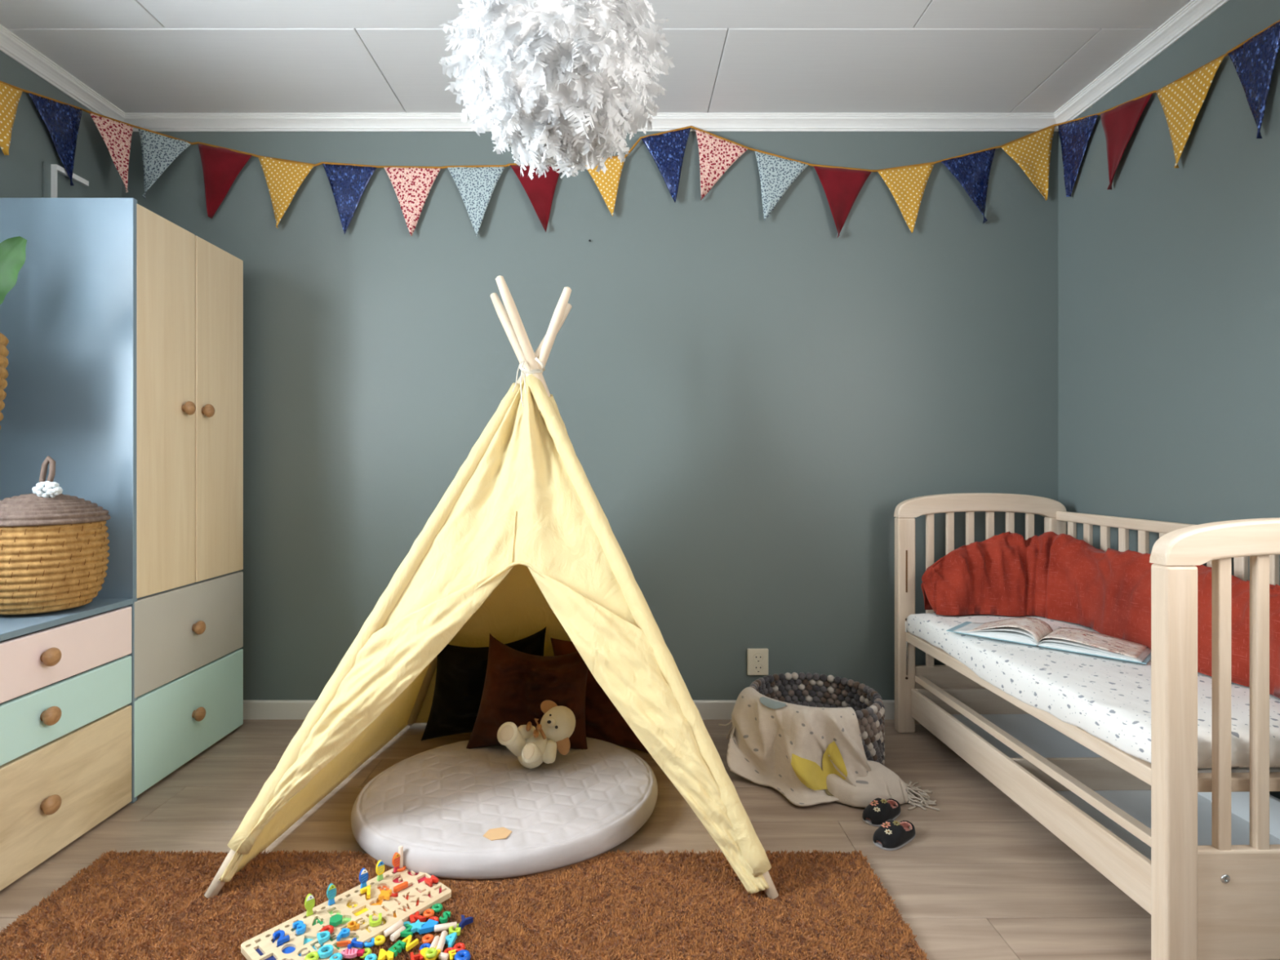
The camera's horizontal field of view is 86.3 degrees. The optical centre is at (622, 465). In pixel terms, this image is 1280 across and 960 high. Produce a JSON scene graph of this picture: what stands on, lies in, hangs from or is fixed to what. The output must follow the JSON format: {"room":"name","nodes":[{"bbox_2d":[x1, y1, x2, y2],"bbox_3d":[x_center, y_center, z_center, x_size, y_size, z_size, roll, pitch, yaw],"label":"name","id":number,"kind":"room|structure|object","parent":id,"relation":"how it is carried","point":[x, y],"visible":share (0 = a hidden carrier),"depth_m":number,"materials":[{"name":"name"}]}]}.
{"room":"children's room","nodes":[
{"label":"children's room","id":0,"kind":"room"},
{"bbox_2d":[0,50,122,197],"bbox_3d":[-2.060,-0.212,0.446,0.100,2.464,4.592,0,0,0],"label":"wall","id":1,"kind":"structure","parent":0,"point":[32,144],"depth_m":2.35,"materials":[{"name":"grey paint"}]},
{"bbox_2d":[0,24,124,121],"bbox_3d":[-1.987,-1.368,0.496,0.046,0.052,4.492,0,0,0],"label":"trim","id":2,"kind":"structure","parent":1,"relation":"attached to","point":[11,44],"depth_m":2.39,"materials":[{"name":"white paint"}]},
{"bbox_2d":[42,160,88,197],"bbox_3d":[-2.000,-0.622,2.454,0.020,0.876,0.182,0,0,0],"label":"frame","id":3,"kind":"structure","parent":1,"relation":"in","point":[60,187],"depth_m":2.44,"materials":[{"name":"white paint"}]},
{"bbox_2d":[0,719,1151,959],"bbox_3d":[-0.130,1.056,0.496,3.961,0.080,4.692,0,0,0],"label":"floor","id":4,"kind":"structure","parent":0,"point":[980,877],"depth_m":1.87,"materials":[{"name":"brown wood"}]},
{"bbox_2d":[0,598,133,890],"bbox_3d":[-1.711,0.708,1.751,0.548,0.617,0.602,0,0,0],"label":"dresser","id":5,"kind":"object","parent":4,"relation":"on","point":[65,675],"visible":0.99,"depth_m":1.79,"materials":[{"name":"multicoloured wood"}]},
{"bbox_2d":[0,455,111,614],"bbox_3d":[-1.604,0.184,1.885,0.306,0.422,0.306,0,0,28],"label":"lidded basket","id":6,"kind":"object","parent":5,"relation":"on","point":[54,548],"visible":1,"depth_m":1.80,"materials":[{"name":"wicker"}]},
{"bbox_2d":[0,598,133,641],"bbox_3d":[-1.728,0.407,1.751,0.514,0.017,0.602,0,0,0],"label":"countertop","id":7,"kind":"structure","parent":5,"relation":"on","point":[11,626],"depth_m":1.80,"materials":[{"name":"blue wood"}]},
{"bbox_2d":[0,197,243,803],"bbox_3d":[-1.711,0.105,2.353,0.548,1.822,0.600,0,0,0],"label":"wardrobe","id":8,"kind":"object","parent":4,"relation":"on","point":[122,325],"visible":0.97,"depth_m":2.12,"materials":[{"name":"beige wood"}]},
{"bbox_2d":[0,848,928,959],"bbox_3d":[-0.358,1.010,1.036,1.960,0.010,1.472,0,0,0],"label":"rug","id":9,"kind":"object","parent":4,"relation":"on","point":[153,905],"visible":0.83,"depth_m":1.54,"materials":[{"name":"brown carpet"}]},
{"bbox_2d":[240,868,451,959],"bbox_3d":[-0.590,0.991,1.493,0.186,0.012,0.394,0,0,41],"label":"board","id":10,"kind":"object","parent":9,"relation":"on","point":[353,905],"visible":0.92,"depth_m":1.50,"materials":[{"name":"brown wood"}]},
{"bbox_2d":[272,929,289,945],"bbox_3d":[-0.710,0.980,1.419,0.024,0.009,0.036,0,0,-44],"label":"puzzle number","id":11,"kind":"object","parent":10,"relation":"on","point":[282,939],"visible":1,"depth_m":1.41,"materials":[{"name":"blue paint"}]},
{"bbox_2d":[292,920,306,934],"bbox_3d":[-0.685,0.980,1.448,0.020,0.009,0.036,0,0,-44],"label":"puzzle number","id":12,"kind":"object","parent":10,"relation":"on","point":[301,926],"visible":1,"depth_m":1.45,"materials":[{"name":"blue wood"}]},
{"bbox_2d":[304,893,315,916],"bbox_3d":[-0.685,0.963,1.496,0.020,0.045,0.009,0,0,-42],"label":"peg","id":13,"kind":"object","parent":10,"relation":"on","point":[309,902],"visible":1,"depth_m":1.49,"materials":[{"name":"paint"}]},
{"bbox_2d":[304,951,319,959],"bbox_3d":[-0.619,0.981,1.361,0.027,0.010,0.027,0,0,0],"label":"ring","id":14,"kind":"object","parent":10,"relation":"on","point":[314,954],"visible":1,"depth_m":1.36,"materials":[{"name":"paint"}]},
{"bbox_2d":[316,930,329,944],"bbox_3d":[-0.620,0.980,1.419,0.023,0.009,0.025,0,0,-35],"label":"puzzle letter","id":15,"kind":"object","parent":10,"relation":"on","point":[326,934],"visible":1,"depth_m":1.42,"materials":[{"name":"paint"}]},
{"bbox_2d":[317,944,333,958],"bbox_3d":[-0.598,0.979,1.375,0.028,0.009,0.029,0,0,41],"label":"puzzle letter","id":16,"kind":"object","parent":10,"relation":"on","point":[322,954],"visible":1,"depth_m":1.37,"materials":[{"name":"paint"}]},
{"bbox_2d":[320,924,333,934],"bbox_3d":[-0.623,0.981,1.440,0.027,0.010,0.027,0,0,0],"label":"puzzle letter","id":17,"kind":"object","parent":10,"relation":"on","point":[330,927],"visible":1,"depth_m":1.44,"materials":[{"name":"red paint"}]},
{"bbox_2d":[326,883,336,905],"bbox_3d":[-0.653,0.963,1.533,0.020,0.045,0.009,0,0,-43],"label":"peg","id":18,"kind":"object","parent":10,"relation":"on","point":[331,890],"visible":1,"depth_m":1.53,"materials":[{"name":"teal paint"}]},
{"bbox_2d":[329,952,342,959],"bbox_3d":[-0.573,0.986,1.365,0.025,0.010,0.025,0,0,0],"label":"ring","id":19,"kind":"object","parent":10,"relation":"on","point":[339,955],"visible":1,"depth_m":1.36,"materials":[{"name":"paint"}]},
{"bbox_2d":[329,914,342,926],"bbox_3d":[-0.616,0.978,1.467,0.025,0.009,0.029,0,0,41],"label":"puzzle shape","id":20,"kind":"object","parent":10,"relation":"on","point":[335,920],"visible":1,"depth_m":1.46,"materials":[{"name":"green paint"}]},
{"bbox_2d":[336,928,350,941],"bbox_3d":[-0.580,0.978,1.422,0.019,0.009,0.028,0,0,2],"label":"puzzle letter","id":21,"kind":"object","parent":10,"relation":"on","point":[344,932],"visible":1,"depth_m":1.42,"materials":[{"name":"blue wood"}]},
{"bbox_2d":[336,940,351,946],"bbox_3d":[-0.569,0.978,1.394,0.028,0.009,0.009,0,0,-11],"label":"puzzle letter","id":22,"kind":"object","parent":10,"relation":"on","point":[340,944],"visible":1,"depth_m":1.39,"materials":[{"name":"orange paint"}]},
{"bbox_2d":[346,920,359,930],"bbox_3d":[-0.573,0.980,1.451,0.025,0.009,0.018,0,0,27],"label":"puzzle letter","id":23,"kind":"object","parent":10,"relation":"on","point":[352,925],"visible":1,"depth_m":1.45,"materials":[{"name":"orange paint"}]},
{"bbox_2d":[347,937,363,949],"bbox_3d":[-0.544,0.981,1.398,0.027,0.009,0.023,0,0,12],"label":"puzzle letter","id":24,"kind":"object","parent":10,"relation":"on","point":[354,943],"visible":1,"depth_m":1.40,"materials":[{"name":"blue paint"}]},
{"bbox_2d":[359,867,368,888],"bbox_3d":[-0.603,0.963,1.591,0.020,0.045,0.009,0,0,-43],"label":"fish","id":25,"kind":"object","parent":10,"relation":"on","point":[363,875],"visible":1,"depth_m":1.59,"materials":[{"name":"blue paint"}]},
{"bbox_2d":[360,884,370,898],"bbox_3d":[-0.583,0.980,1.567,0.025,0.009,0.036,0,0,-44],"label":"puzzle number","id":26,"kind":"object","parent":10,"relation":"on","point":[366,889],"visible":1,"depth_m":1.57,"materials":[{"name":"yellow paint"}]},
{"bbox_2d":[368,912,382,926],"bbox_3d":[-0.532,0.980,1.470,0.026,0.009,0.030,0,0,-21],"label":"puzzle letter","id":27,"kind":"object","parent":10,"relation":"on","point":[372,923],"visible":1,"depth_m":1.46,"materials":[{"name":"paint"}]},
{"bbox_2d":[375,859,384,880],"bbox_3d":[-0.576,0.963,1.623,0.020,0.045,0.009,0,0,-42],"label":"fish","id":28,"kind":"object","parent":10,"relation":"on","point":[380,868],"visible":1,"depth_m":1.62,"materials":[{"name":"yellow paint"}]},
{"bbox_2d":[378,889,391,900],"bbox_3d":[-0.540,0.978,1.554,0.026,0.009,0.026,0,0,-4],"label":"puzzle shape","id":29,"kind":"object","parent":10,"relation":"on","point":[384,895],"visible":1,"depth_m":1.55,"materials":[{"name":"orange paint"}]},
{"bbox_2d":[391,852,399,872],"bbox_3d":[-0.548,0.963,1.656,0.020,0.045,0.009,0,0,-43],"label":"fish","id":30,"kind":"object","parent":10,"relation":"on","point":[396,858],"visible":1,"depth_m":1.65,"materials":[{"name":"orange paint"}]},
{"bbox_2d":[393,881,408,892],"bbox_3d":[-0.515,0.979,1.585,0.011,0.009,0.036,0,0,43],"label":"puzzle shape","id":31,"kind":"object","parent":10,"relation":"on","point":[397,888],"visible":1,"depth_m":1.58,"materials":[{"name":"orange paint"}]},
{"bbox_2d":[398,845,403,868],"bbox_3d":[-0.540,0.957,1.664,0.011,0.056,0.011,0,0,0],"label":"wooden stick","id":32,"kind":"object","parent":10,"relation":"on","point":[400,847],"visible":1,"depth_m":1.66,"materials":[{"name":"brown wood"}]},
{"bbox_2d":[396,866,405,871],"bbox_3d":[-0.540,0.981,1.664,0.025,0.008,0.025,0,0,0],"label":"ring","id":33,"kind":"object","parent":10,"relation":"on","point":[403,868],"visible":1,"depth_m":1.65,"materials":[{"name":"orange paint"}]},
{"bbox_2d":[408,911,426,923],"bbox_3d":[-0.451,0.991,1.498,0.030,0.010,0.036,0,0,-32],"label":"puzzle letter","id":34,"kind":"object","parent":10,"relation":"on","point":[412,918],"visible":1,"depth_m":1.49,"materials":[{"name":"red paint"}]},
{"bbox_2d":[424,875,438,886],"bbox_3d":[-0.451,0.980,1.611,0.024,0.009,0.022,0,0,41],"label":"puzzle letter","id":35,"kind":"object","parent":10,"relation":"on","point":[434,879],"visible":1,"depth_m":1.61,"materials":[{"name":"red paint"}]},
{"bbox_2d":[341,947,364,958],"bbox_3d":[-0.547,0.987,1.383,0.045,0.009,0.020,0,0,-4],"label":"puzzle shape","id":36,"kind":"object","parent":9,"relation":"on","point":[353,953],"visible":1,"depth_m":1.38,"materials":[{"name":"pink paint"}]},
{"bbox_2d":[359,947,371,959],"bbox_3d":[-0.523,0.993,1.389,0.025,0.010,0.025,0,0,0],"label":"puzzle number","id":37,"kind":"object","parent":9,"relation":"on","point":[367,950],"visible":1,"depth_m":1.39,"materials":[{"name":"paint"}]},
{"bbox_2d":[363,937,374,947],"bbox_3d":[-0.526,0.993,1.421,0.025,0.010,0.025,0,0,0],"label":"puzzle letter","id":38,"kind":"object","parent":9,"relation":"on","point":[366,944],"visible":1,"depth_m":1.41,"materials":[{"name":"blue wood"}]},
{"bbox_2d":[364,953,377,959],"bbox_3d":[-0.506,0.993,1.372,0.025,0.010,0.025,0,0,0],"label":"ring","id":39,"kind":"object","parent":9,"relation":"on","point":[372,956],"visible":1,"depth_m":1.37,"materials":[{"name":"paint"}]},
{"bbox_2d":[373,934,385,946],"bbox_3d":[-0.508,0.993,1.427,0.025,0.010,0.025,0,0,0],"label":"ring","id":40,"kind":"object","parent":9,"relation":"on","point":[379,940],"visible":1,"depth_m":1.42,"materials":[{"name":"yellow paint"}]},
{"bbox_2d":[377,947,395,959],"bbox_3d":[-0.477,0.991,1.381,0.029,0.009,0.031,0,0,-12],"label":"puzzle letter","id":41,"kind":"object","parent":9,"relation":"on","point":[383,954],"visible":1,"depth_m":1.38,"materials":[{"name":"yellow paint"}]},
{"bbox_2d":[383,920,404,937],"bbox_3d":[-0.487,0.986,1.453,0.041,0.020,0.014,0,0,-44],"label":"wooden stick","id":42,"kind":"object","parent":9,"relation":"on","point":[397,925],"visible":1,"depth_m":1.45,"materials":[{"name":"brown wood"}]},
{"bbox_2d":[387,940,405,956],"bbox_3d":[-0.462,0.990,1.399,0.019,0.011,0.031,0,0,26],"label":"puzzle letter","id":43,"kind":"object","parent":9,"relation":"on","point":[400,944],"visible":1,"depth_m":1.40,"materials":[{"name":"green paint"}]},
{"bbox_2d":[390,925,405,941],"bbox_3d":[-0.475,0.990,1.444,0.014,0.013,0.034,0,0,28],"label":"wooden stick","id":44,"kind":"object","parent":9,"relation":"on","point":[396,935],"visible":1,"depth_m":1.44,"materials":[{"name":"brown wood"}]},
{"bbox_2d":[399,924,413,937],"bbox_3d":[-0.456,0.991,1.454,0.029,0.009,0.029,0,0,6],"label":"puzzle number","id":45,"kind":"object","parent":9,"relation":"on","point":[406,932],"visible":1,"depth_m":1.44,"materials":[{"name":"green paint"}]},
{"bbox_2d":[403,920,410,928],"bbox_3d":[-0.466,0.993,1.472,0.021,0.010,0.021,0,0,0],"label":"ring","id":46,"kind":"object","parent":9,"relation":"on","point":[406,922],"visible":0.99,"depth_m":1.48,"materials":[{"name":"teal paint"}]},
{"bbox_2d":[401,934,418,951],"bbox_3d":[-0.443,0.991,1.416,0.027,0.009,0.029,0,0,34],"label":"puzzle letter","id":47,"kind":"object","parent":9,"relation":"on","point":[407,940],"visible":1,"depth_m":1.41,"materials":[{"name":"yellow paint"}]},
{"bbox_2d":[409,949,423,959],"bbox_3d":[-0.414,0.991,1.375,0.023,0.009,0.027,0,0,-23],"label":"puzzle letter","id":48,"kind":"object","parent":9,"relation":"on","point":[417,957],"visible":1,"depth_m":1.37,"materials":[{"name":"red paint"}]},
{"bbox_2d":[409,919,425,933],"bbox_3d":[-0.441,0.991,1.467,0.036,0.010,0.034,0,0,-9],"label":"puzzle shape","id":49,"kind":"object","parent":9,"relation":"on","point":[416,926],"visible":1,"depth_m":1.46,"materials":[{"name":"paint"}]},
{"bbox_2d":[419,942,431,950],"bbox_3d":[-0.405,0.993,1.403,0.025,0.010,0.025,0,0,0],"label":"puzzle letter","id":50,"kind":"object","parent":9,"relation":"on","point":[425,944],"visible":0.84,"depth_m":1.41,"materials":[{"name":"blue paint"}]},
{"bbox_2d":[422,933,434,943],"bbox_3d":[-0.407,0.993,1.430,0.025,0.010,0.025,0,0,0],"label":"ring","id":51,"kind":"object","parent":9,"relation":"on","point":[424,940],"visible":1,"depth_m":1.43,"materials":[{"name":"orange paint"}]},
{"bbox_2d":[418,919,438,934],"bbox_3d":[-0.413,0.990,1.462,0.025,0.011,0.037,0,0,18],"label":"puzzle shape","id":52,"kind":"object","parent":9,"relation":"on","point":[428,926],"visible":1,"depth_m":1.46,"materials":[{"name":"blue wood"}]},
{"bbox_2d":[422,908,434,918],"bbox_3d":[-0.429,0.992,1.511,0.025,0.010,0.025,0,0,0],"label":"ring","id":53,"kind":"object","parent":9,"relation":"on","point":[429,913],"visible":1,"depth_m":1.51,"materials":[{"name":"orange paint"}]},
{"bbox_2d":[420,946,440,959],"bbox_3d":[-0.390,0.990,1.386,0.036,0.011,0.037,0,0,32],"label":"puzzle shape","id":54,"kind":"object","parent":9,"relation":"on","point":[423,951],"visible":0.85,"depth_m":1.38,"materials":[{"name":"yellow paint"}]},
{"bbox_2d":[425,947,437,958],"bbox_3d":[-0.384,0.980,1.371,0.024,0.010,0.024,0,0,0],"label":"ring","id":55,"kind":"object","parent":54,"relation":"on","point":[431,953],"visible":1,"depth_m":1.37,"materials":[{"name":"paint"}]},
{"bbox_2d":[427,915,439,921],"bbox_3d":[-0.412,0.992,1.486,0.025,0.010,0.025,0,0,0],"label":"ring","id":56,"kind":"object","parent":9,"relation":"on","point":[434,917],"visible":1,"depth_m":1.49,"materials":[{"name":"red paint"}]},
{"bbox_2d":[429,935,439,948],"bbox_3d":[-0.387,0.988,1.409,0.014,0.013,0.033,0,0,3],"label":"wooden stick","id":57,"kind":"object","parent":9,"relation":"on","point":[436,940],"visible":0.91,"depth_m":1.41,"materials":[{"name":"brown wood"}]},
{"bbox_2d":[431,903,443,912],"bbox_3d":[-0.415,0.993,1.531,0.025,0.010,0.025,0,0,0],"label":"ring","id":58,"kind":"object","parent":9,"relation":"on","point":[437,908],"visible":1,"depth_m":1.53,"materials":[{"name":"green paint"}]},
{"bbox_2d":[435,930,448,951],"bbox_3d":[-0.374,0.988,1.415,0.014,0.013,0.054,0,0,-2],"label":"wooden stick","id":59,"kind":"object","parent":9,"relation":"on","point":[442,941],"visible":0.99,"depth_m":1.41,"materials":[{"name":"brown wood"}]},
{"bbox_2d":[438,951,448,959],"bbox_3d":[-0.360,0.990,1.375,0.018,0.013,0.014,0,0,15],"label":"wooden stick","id":60,"kind":"object","parent":9,"relation":"on","point":[442,956],"visible":1,"depth_m":1.37,"materials":[{"name":"brown wood"}]},
{"bbox_2d":[439,911,450,923],"bbox_3d":[-0.389,0.991,1.498,0.017,0.009,0.029,0,0,11],"label":"puzzle letter","id":61,"kind":"object","parent":9,"relation":"on","point":[446,913],"visible":1,"depth_m":1.49,"materials":[{"name":"green paint"}]},
{"bbox_2d":[434,921,457,932],"bbox_3d":[-0.379,0.990,1.464,0.046,0.013,0.014,0,0,-14],"label":"wooden stick","id":62,"kind":"object","parent":9,"relation":"on","point":[445,926],"visible":0.99,"depth_m":1.46,"materials":[{"name":"brown wood"}]},
{"bbox_2d":[443,946,454,953],"bbox_3d":[-0.352,0.993,1.390,0.025,0.010,0.025,0,0,0],"label":"ring","id":63,"kind":"object","parent":9,"relation":"on","point":[450,948],"visible":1,"depth_m":1.39,"materials":[{"name":"red paint"}]},
{"bbox_2d":[444,932,457,947],"bbox_3d":[-0.359,0.990,1.425,0.035,0.011,0.034,0,0,29],"label":"puzzle letter","id":64,"kind":"object","parent":9,"relation":"on","point":[451,939],"visible":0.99,"depth_m":1.42,"materials":[{"name":"paint"}]},
{"bbox_2d":[448,949,456,959],"bbox_3d":[-0.343,0.991,1.379,0.014,0.009,0.024,0,0,-23],"label":"puzzle letter","id":65,"kind":"object","parent":9,"relation":"on","point":[451,956],"visible":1,"depth_m":1.38,"materials":[{"name":"yellow paint"}]},
{"bbox_2d":[448,923,461,935],"bbox_3d":[-0.358,0.991,1.456,0.025,0.009,0.028,0,0,-6],"label":"puzzle letter","id":66,"kind":"object","parent":9,"relation":"on","point":[458,930],"visible":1,"depth_m":1.45,"materials":[{"name":"paint"}]},
{"bbox_2d":[453,942,465,952],"bbox_3d":[-0.336,0.993,1.404,0.025,0.010,0.025,0,0,0],"label":"ring","id":67,"kind":"object","parent":9,"relation":"on","point":[459,946],"visible":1,"depth_m":1.40,"materials":[{"name":"red paint"}]},
{"bbox_2d":[453,949,471,959],"bbox_3d":[-0.323,0.993,1.378,0.033,0.014,0.033,0,0,0],"label":"ring","id":68,"kind":"object","parent":9,"relation":"on","point":[464,954],"visible":1,"depth_m":1.38,"materials":[{"name":"blue paint"}]},
{"bbox_2d":[458,914,473,929],"bbox_3d":[-0.344,0.990,1.477,0.030,0.012,0.030,0,0,17],"label":"puzzle letter","id":69,"kind":"object","parent":9,"relation":"on","point":[464,922],"visible":1,"depth_m":1.48,"materials":[{"name":"blue paint"}]},
{"bbox_2d":[204,275,778,899],"bbox_3d":[-0.303,0.218,2.124,1.339,1.586,1.103,0,0,0],"label":"teepee","id":70,"kind":"object","parent":9,"relation":"on","point":[521,543],"visible":0.99,"depth_m":1.88,"materials":[{"name":"yellow fabric"}]},
{"bbox_2d":[420,626,546,741],"bbox_3d":[-0.499,0.789,2.465,0.482,0.438,0.143,0,0,0],"label":"cushion","id":71,"kind":"object","parent":4,"relation":"on","point":[460,673],"visible":0.47,"depth_m":2.43,"materials":[{"name":"black fabric"}]},
{"bbox_2d":[351,737,657,879],"bbox_3d":[-0.330,0.963,2.018,0.887,0.075,0.764,0,0,-16],"label":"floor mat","id":72,"kind":"object","parent":4,"relation":"on","point":[456,811],"visible":0.87,"depth_m":1.85,"materials":[{"name":"white fabric"}]},
{"bbox_2d":[466,633,588,749],"bbox_3d":[-0.306,0.753,2.276,0.425,0.365,0.245,0,0,0],"label":"cushion","id":73,"kind":"object","parent":72,"relation":"on","point":[517,683],"visible":0.77,"depth_m":2.23,"materials":[{"name":"brown fabric"}]},
{"bbox_2d":[497,700,575,768],"bbox_3d":[-0.261,0.832,2.082,0.132,0.181,0.261,0,0,39],"label":"bear","id":74,"kind":"object","parent":72,"relation":"on","point":[532,746],"visible":1,"depth_m":2.06},
{"bbox_2d":[550,637,648,753],"bbox_3d":[-0.073,0.810,2.416,0.372,0.416,0.106,0,0,6],"label":"cushion","id":75,"kind":"object","parent":4,"relation":"on","point":[603,721],"visible":0.25,"depth_m":2.38,"materials":[{"name":"red fabric"}]},
{"bbox_2d":[749,672,884,765],"bbox_3d":[0.660,0.896,2.352,0.458,0.240,0.458,0,0,-42],"label":"basket","id":76,"kind":"object","parent":4,"relation":"on","point":[868,705],"visible":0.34,"depth_m":2.50,"materials":[{"name":"grey fabric"}]},
{"bbox_2d":[718,686,939,810],"bbox_3d":[0.618,0.884,2.136,0.680,0.261,0.297,0,0,19],"label":"knitted blanket","id":77,"kind":"object","parent":76,"relation":"on","point":[811,756],"visible":1,"depth_m":2.09,"materials":[{"name":"beige fabric"}]},
{"bbox_2d":[862,797,900,826],"bbox_3d":[0.753,0.989,1.974,0.145,0.054,0.068,0,0,-36],"label":"slipper","id":78,"kind":"object","parent":4,"relation":"on","point":[879,811],"visible":0.99,"depth_m":1.95,"materials":[{"name":"fabric"}]},
{"bbox_2d":[869,800,878,805],"bbox_3d":[0.726,0.973,1.967,0.025,0.011,0.025,0,0,-36],"label":"flower","id":79,"kind":"object","parent":78,"relation":"on","point":[875,802],"depth_m":1.97,"materials":[{"name":"pink fabric"}]},
{"bbox_2d":[872,819,915,850],"bbox_3d":[0.742,0.989,1.853,0.145,0.054,0.068,0,0,-33],"label":"slipper","id":80,"kind":"object","parent":4,"relation":"on","point":[891,835],"visible":1,"depth_m":1.82,"materials":[{"name":"fabric"}]},
{"bbox_2d":[881,821,890,827],"bbox_3d":[0.714,0.973,1.848,0.025,0.011,0.025,0,0,-33],"label":"flower","id":81,"kind":"object","parent":80,"relation":"on","point":[887,824],"depth_m":1.85,"materials":[{"name":"pink fabric"}]},
{"bbox_2d":[884,829,892,835],"bbox_3d":[0.710,0.978,1.822,0.019,0.007,0.020,0,0,-33],"label":"flower","id":82,"kind":"object","parent":80,"relation":"on","point":[886,832],"depth_m":1.82,"materials":[{"name":"beige fabric"}]},
{"bbox_2d":[892,820,899,826],"bbox_3d":[0.739,0.965,1.842,0.019,0.007,0.019,0,0,-33],"label":"flower","id":83,"kind":"object","parent":80,"relation":"on","point":[895,823],"depth_m":1.84,"materials":[{"name":"green fabric"}]},
{"bbox_2d":[893,493,1279,959],"bbox_3d":[1.384,0.560,1.994,0.650,0.911,1.285,0,0,-1],"label":"crib","id":84,"kind":"object","parent":4,"relation":"on","point":[1220,900],"visible":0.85,"depth_m":1.36,"materials":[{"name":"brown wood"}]},
{"bbox_2d":[906,613,1279,768],"bbox_3d":[1.368,0.595,1.994,0.582,0.110,1.193,0,0,-1],"label":"mattress","id":85,"kind":"object","parent":84,"relation":"on","point":[1109,699],"visible":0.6,"depth_m":1.73,"materials":[{"name":"white fabric"}]},
{"bbox_2d":[946,617,1151,664],"bbox_3d":[1.307,0.517,2.106,0.186,0.047,0.524,0,0,-45],"label":"open book","id":86,"kind":"object","parent":85,"relation":"on","point":[1024,630],"visible":1,"depth_m":2.06,"materials":[{"name":"white paper"}]},
{"bbox_2d":[920,531,1279,698],"bbox_3d":[1.381,0.392,2.014,0.522,0.296,1.132,0,0,-1],"label":"cushion","id":87,"kind":"object","parent":85,"relation":"on","point":[1050,575],"visible":0.84,"depth_m":2.34,"materials":[{"name":"red fabric"}]},
{"bbox_2d":[911,688,1279,914],"bbox_3d":[1.382,0.929,1.997,0.554,0.170,1.187,0,0,-1],"label":"drawer","id":88,"kind":"object","parent":4,"relation":"on","point":[1122,858],"visible":0.38,"depth_m":1.95,"materials":[{"name":"brown wood"}]},
{"bbox_2d":[122,131,1057,700],"bbox_3d":[-0.130,-0.212,2.792,3.961,2.464,0.100,0,0,0],"label":"wall","id":89,"kind":"structure","parent":0,"point":[748,405],"depth_m":2.74,"materials":[{"name":"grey paint"}]},
{"bbox_2d":[243,700,894,719],"bbox_3d":[-0.130,0.979,2.736,3.761,0.074,0.012,0,0,0],"label":"baseboard","id":90,"kind":"structure","parent":89,"relation":"attached to","point":[252,709],"depth_m":2.73,"materials":[{"name":"paint"}]},
{"bbox_2d":[124,112,1057,131],"bbox_3d":[-0.130,-1.368,2.719,3.761,0.052,0.046,0,0,0],"label":"trim","id":91,"kind":"structure","parent":89,"relation":"attached to","point":[155,122],"depth_m":2.71,"materials":[{"name":"white paint"}]},
{"bbox_2d":[0,19,1279,238],"bbox_3d":[-0.125,-1.124,2.197,3.756,0.476,1.148,0,0,1],"label":"bunting","id":92,"kind":"object","parent":89,"relation":"hanging from","point":[1181,100],"visible":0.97,"depth_m":2.72,"materials":[{"name":"fabric"}]},
{"bbox_2d":[746,648,768,675],"bbox_3d":[0.542,0.786,2.734,0.084,0.106,0.016,0,0,0],"label":"wall socket","id":93,"kind":"object","parent":89,"relation":"attached to","point":[757,658],"visible":1,"depth_m":2.73,"materials":[{"name":"beige plastic"}]},
{"bbox_2d":[753,662,763,672],"bbox_3d":[0.543,0.807,2.727,0.039,0.039,0.002,0,0,0],"label":"outlet","id":94,"kind":"object","parent":93,"relation":"attached to","point":[757,667],"depth_m":2.73,"materials":[{"name":"beige plastic"}]},
{"bbox_2d":[753,652,763,662],"bbox_3d":[0.543,0.765,2.727,0.039,0.039,0.002,0,0,0],"label":"outlet","id":95,"kind":"object","parent":93,"relation":"attached to","point":[757,656],"depth_m":2.73,"materials":[{"name":"beige plastic"}]},
{"bbox_2d":[0,0,1191,112],"bbox_3d":[-0.130,-1.424,0.496,3.961,0.060,4.692,0,0,0],"label":"ceiling","id":96,"kind":"structure","parent":0,"point":[139,55],"depth_m":2.30,"materials":[{"name":"paint"}]},
{"bbox_2d":[0,236,26,430],"bbox_3d":[-1.794,-0.741,1.762,0.377,1.307,0.329,0,0,34],"label":"hanging planter","id":97,"kind":"object","parent":96,"relation":"hanging from","point":[12,250],"visible":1,"depth_m":1.78,"materials":[{"name":"wicker"}]},
{"bbox_2d":[438,0,675,179],"bbox_3d":[-0.137,-0.987,1.374,0.469,0.815,0.452,0,0,11],"label":"pendant lamp","id":98,"kind":"object","parent":96,"relation":"hanging from","point":[561,82],"visible":1,"depth_m":1.28,"materials":[{"name":"white paper"}]},
{"bbox_2d":[1057,0,1279,799],"bbox_3d":[1.801,-0.212,0.446,0.100,2.464,4.592,0,0,0],"label":"wall","id":99,"kind":"structure","parent":0,"point":[1169,277],"depth_m":2.16,"materials":[{"name":"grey paint"}]},
{"bbox_2d":[1053,0,1229,131],"bbox_3d":[1.728,-1.368,0.496,0.046,0.052,4.492,0,0,0],"label":"trim","id":100,"kind":"structure","parent":99,"relation":"attached to","point":[1195,11],"depth_m":2.27,"materials":[{"name":"white paint"}]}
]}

